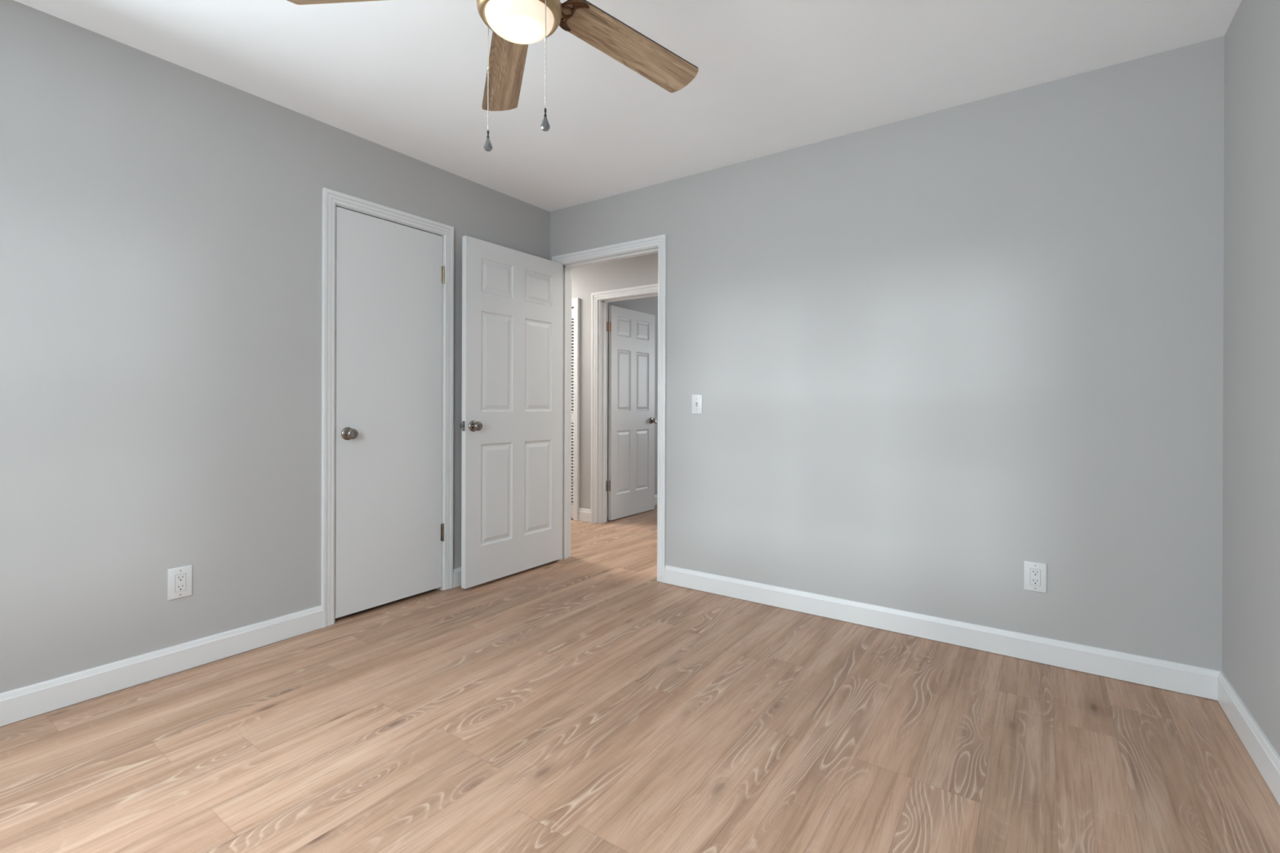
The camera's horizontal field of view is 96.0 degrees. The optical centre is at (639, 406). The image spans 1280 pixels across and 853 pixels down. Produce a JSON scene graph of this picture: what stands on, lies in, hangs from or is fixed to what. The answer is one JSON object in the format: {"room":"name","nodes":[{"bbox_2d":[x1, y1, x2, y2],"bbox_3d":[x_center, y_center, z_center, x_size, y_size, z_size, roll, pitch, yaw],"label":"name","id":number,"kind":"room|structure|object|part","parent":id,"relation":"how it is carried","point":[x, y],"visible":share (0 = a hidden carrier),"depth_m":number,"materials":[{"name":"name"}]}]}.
{"room":"empty bedroom","nodes":[
{"label":"empty bedroom","id":0,"kind":"room"},
{"bbox_2d":[0,0,550,693],"bbox_3d":[-1.782,-0.151,2.533,0.120,2.440,3.820,0,0,35],"label":"wall","id":1,"kind":"structure","parent":0,"point":[161,220],"depth_m":2.26,"materials":[{"name":"grey paint"}]},
{"bbox_2d":[167,564,192,600],"bbox_3d":[-1.854,0.712,2.324,0.008,0.124,0.080,0,0,35],"label":"wall outlet","id":2,"kind":"object","parent":1,"relation":"attached to","point":[180,580],"visible":1,"depth_m":2.32,"materials":[{"name":"white plastic"}]},
{"bbox_2d":[175,573,186,591],"bbox_3d":[-1.852,0.712,2.323,0.003,0.068,0.034,0,0,35],"label":"receptacle","id":3,"kind":"object","parent":2,"relation":"attached to","point":[180,578],"depth_m":2.32,"materials":[{"name":"white plastic"}]},
{"bbox_2d":[0,567,461,726],"bbox_3d":[-1.696,1.014,2.545,0.014,0.107,3.700,0,0,35],"label":"baseboard","id":4,"kind":"structure","parent":1,"relation":"attached to","point":[24,703],"depth_m":2.23,"materials":[{"name":"white paint"}]},
{"bbox_2d":[320,187,453,627],"bbox_3d":[-1.364,0.009,3.117,0.136,2.122,0.748,0,0,35],"label":"door frame","id":5,"kind":"structure","parent":1,"relation":"attached to","point":[331,199],"depth_m":2.83,"materials":[{"name":"white paint"}]},
{"bbox_2d":[334,206,444,618],"bbox_3d":[-1.311,0.032,3.086,0.094,2.032,0.625,0,0,35],"label":"door","id":6,"kind":"structure","parent":1,"relation":"in","point":[390,276],"depth_m":3.06,"materials":[{"name":"white paint"}]},
{"bbox_3d":[-1.434,0.138,2.866,0.040,0.053,0.053,0,0,35],"label":"knob","id":7,"kind":"part","parent":6,"relation":"part of","materials":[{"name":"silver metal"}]},
{"bbox_2d":[571,321,573,485],"bbox_3d":[-0.772,-0.151,6.081,1.060,2.440,0.650,0,0,35],"label":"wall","id":8,"kind":"structure","parent":0,"point":[571,322],"depth_m":6.39,"materials":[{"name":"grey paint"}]},
{"bbox_2d":[571,253,657,509],"bbox_3d":[0.461,-0.146,4.746,6.012,2.440,0.120,0,0,35],"label":"wall","id":9,"kind":"structure","parent":0,"point":[642,270],"depth_m":5.33,"materials":[{"name":"grey paint"}]},
{"bbox_2d":[571,308,573,518],"bbox_3d":[-0.954,0.067,5.666,0.843,1.979,0.030,0,0,35],"label":"door","id":10,"kind":"structure","parent":9,"relation":"in","point":[572,309],"depth_m":5.43,"materials":[{"name":"white paint"}]},
{"bbox_2d":[571,297,579,520],"bbox_3d":[-0.966,0.028,5.656,0.957,2.078,0.028,0,0,35],"label":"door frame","id":11,"kind":"structure","parent":9,"relation":"attached to","point":[575,302],"depth_m":5.38,"materials":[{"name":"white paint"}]},
{"bbox_2d":[577,507,591,522],"bbox_3d":[1.153,1.015,4.177,4.215,0.120,0.015,0,0,35],"label":"baseboard","id":12,"kind":"structure","parent":9,"relation":"attached to","point":[584,514],"depth_m":5.34,"materials":[{"name":"white paint"}]},
{"bbox_2d":[590,283,657,523],"bbox_3d":[-0.045,0.016,5.090,0.899,2.112,0.137,0,0,35],"label":"door frame","id":13,"kind":"structure","parent":9,"relation":"attached to","point":[600,300],"depth_m":5.27,"materials":[{"name":"white paint"}]},
{"bbox_2d":[605,305,657,520],"bbox_3d":[-0.090,0.062,5.634,0.152,1.998,0.794,0,0,35],"label":"door","id":14,"kind":"structure","parent":9,"relation":"in","point":[630,484],"depth_m":5.61,"materials":[{"name":"white paint"}]},
{"bbox_2d":[13,0,1241,212],"bbox_3d":[0.039,-1.397,4.140,6.250,0.060,8.540,0,0,35],"label":"ceiling","id":15,"kind":"structure","parent":0,"point":[407,77],"depth_m":2.30,"materials":[{"name":"white paint"}]},
{"bbox_2d":[287,0,698,151],"bbox_3d":[-0.266,-1.015,1.441,1.151,0.700,1.202,0,0,35],"label":"ceiling fan","id":16,"kind":"object","parent":15,"relation":"hanging from","point":[515,24],"visible":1,"depth_m":1.65,"materials":[{"name":"brown wood"}]},
{"bbox_3d":[-0.677,-1.062,1.466,0.496,0.006,0.124,-2,12,1],"label":"blade","id":17,"kind":"part","parent":16,"relation":"part of","materials":[{"name":"brown wood"}]},
{"bbox_3d":[-0.396,-0.869,1.509,0.010,0.294,0.005,0,0,35],"label":"pull chain","id":18,"kind":"part","parent":16,"relation":"part of","materials":[{"name":"metal"}]},
{"bbox_3d":[-0.422,-1.062,1.814,0.124,0.006,0.496,-13,2,-18],"label":"blade","id":19,"kind":"part","parent":16,"relation":"part of","materials":[{"name":"brown wood"}]},
{"bbox_3d":[-0.305,-0.966,1.462,0.173,0.050,0.173,0,0,35],"label":"lamp shade","id":20,"kind":"part","parent":16,"relation":"part of","materials":[{"name":"beige glass"}]},
{"bbox_3d":[-0.230,-0.867,1.393,0.010,0.297,0.005,0,0,35],"label":"pull chain","id":21,"kind":"part","parent":16,"relation":"part of","materials":[{"name":"metal"}]},
{"bbox_3d":[-0.027,-1.060,1.709,0.496,0.006,0.124,3,-14,-42],"label":"blade","id":22,"kind":"part","parent":16,"relation":"part of","materials":[{"name":"brown wood"}]},
{"bbox_2d":[607,296,657,505],"bbox_3d":[0.492,-0.148,6.843,0.135,2.440,3.350,0,0,35],"label":"wall","id":23,"kind":"structure","parent":0,"point":[649,305],"depth_m":6.24,"materials":[{"name":"grey paint"}]},
{"bbox_2d":[607,494,657,516],"bbox_3d":[0.549,1.017,6.802,0.014,0.107,3.350,0,0,35],"label":"baseboard","id":24,"kind":"structure","parent":23,"relation":"attached to","point":[655,495],"depth_m":6.25,"materials":[{"name":"white paint"}]},
{"bbox_2d":[0,504,1279,852],"bbox_3d":[0.031,1.073,4.142,6.250,0.001,8.540,0,0,35],"label":"floor","id":25,"kind":"structure","parent":0,"point":[585,701],"depth_m":1.83,"materials":[{"name":"brown wood"}]},
{"bbox_2d":[550,35,1224,671],"bbox_3d":[-0.188,-0.147,3.821,6.012,2.440,0.120,0,0,35],"label":"wall","id":26,"kind":"structure","parent":0,"point":[930,357],"depth_m":2.58,"materials":[{"name":"grey paint"}]},
{"bbox_2d":[460,235,563,588],"bbox_3d":[-0.782,0.035,3.655,0.156,2.032,0.834,0,0,35],"label":"door","id":27,"kind":"structure","parent":26,"relation":"in","point":[511,425],"depth_m":3.60,"materials":[{"name":"white paint"}]},
{"bbox_3d":[-1.017,0.115,3.323,0.025,0.058,0.002,0,0,35],"label":"latch plate","id":28,"kind":"part","parent":27,"relation":"part of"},
{"bbox_3d":[-0.940,0.116,3.336,0.040,0.053,0.053,0,0,35],"label":"knob","id":29,"kind":"part","parent":27,"relation":"part of","materials":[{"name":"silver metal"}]},
{"bbox_2d":[551,234,666,582],"bbox_3d":[-0.191,0.014,3.823,0.941,2.118,0.152,0,0,35],"label":"door frame","id":30,"kind":"structure","parent":26,"relation":"attached to","point":[655,244],"depth_m":3.68,"materials":[{"name":"white paint"}]},
{"bbox_2d":[691,395,702,413],"bbox_3d":[0.331,-0.011,3.373,0.069,0.112,0.017,0,0,35],"label":"light switch","id":31,"kind":"object","parent":26,"relation":"attached to","point":[696,403],"visible":1,"depth_m":3.38,"materials":[{"name":"white plastic"}]},
{"bbox_2d":[664,564,1220,700],"bbox_3d":[1.143,1.023,2.804,2.418,0.107,0.014,0,0,35],"label":"baseboard","id":32,"kind":"structure","parent":26,"relation":"attached to","point":[1188,679],"depth_m":2.56,"materials":[{"name":"white paint"}]},
{"bbox_2d":[1023,560,1047,593],"bbox_3d":[1.672,0.722,2.438,0.080,0.124,0.008,0,0,35],"label":"wall outlet","id":33,"kind":"object","parent":26,"relation":"attached to","point":[1034,573],"visible":1,"depth_m":2.44,"materials":[{"name":"white plastic"}]},
{"bbox_2d":[1030,568,1039,586],"bbox_3d":[1.671,0.722,2.435,0.034,0.068,0.003,0,0,35],"label":"receptacle","id":34,"kind":"object","parent":33,"relation":"attached to","point":[1034,572],"depth_m":2.44,"materials":[{"name":"white plastic"}]},
{"bbox_2d":[1222,0,1279,756],"bbox_3d":[1.093,-0.140,0.517,0.120,2.440,3.820,0,0,35],"label":"wall","id":35,"kind":"structure","parent":0,"point":[1251,561],"depth_m":1.82,"materials":[{"name":"grey paint"}]},
{"bbox_2d":[1217,671,1279,805],"bbox_3d":[1.069,1.025,0.606,0.014,0.107,3.700,0,0,35],"label":"baseboard","id":36,"kind":"structure","parent":35,"relation":"attached to","point":[1266,759],"depth_m":1.78,"materials":[{"name":"white paint"}]}
]}

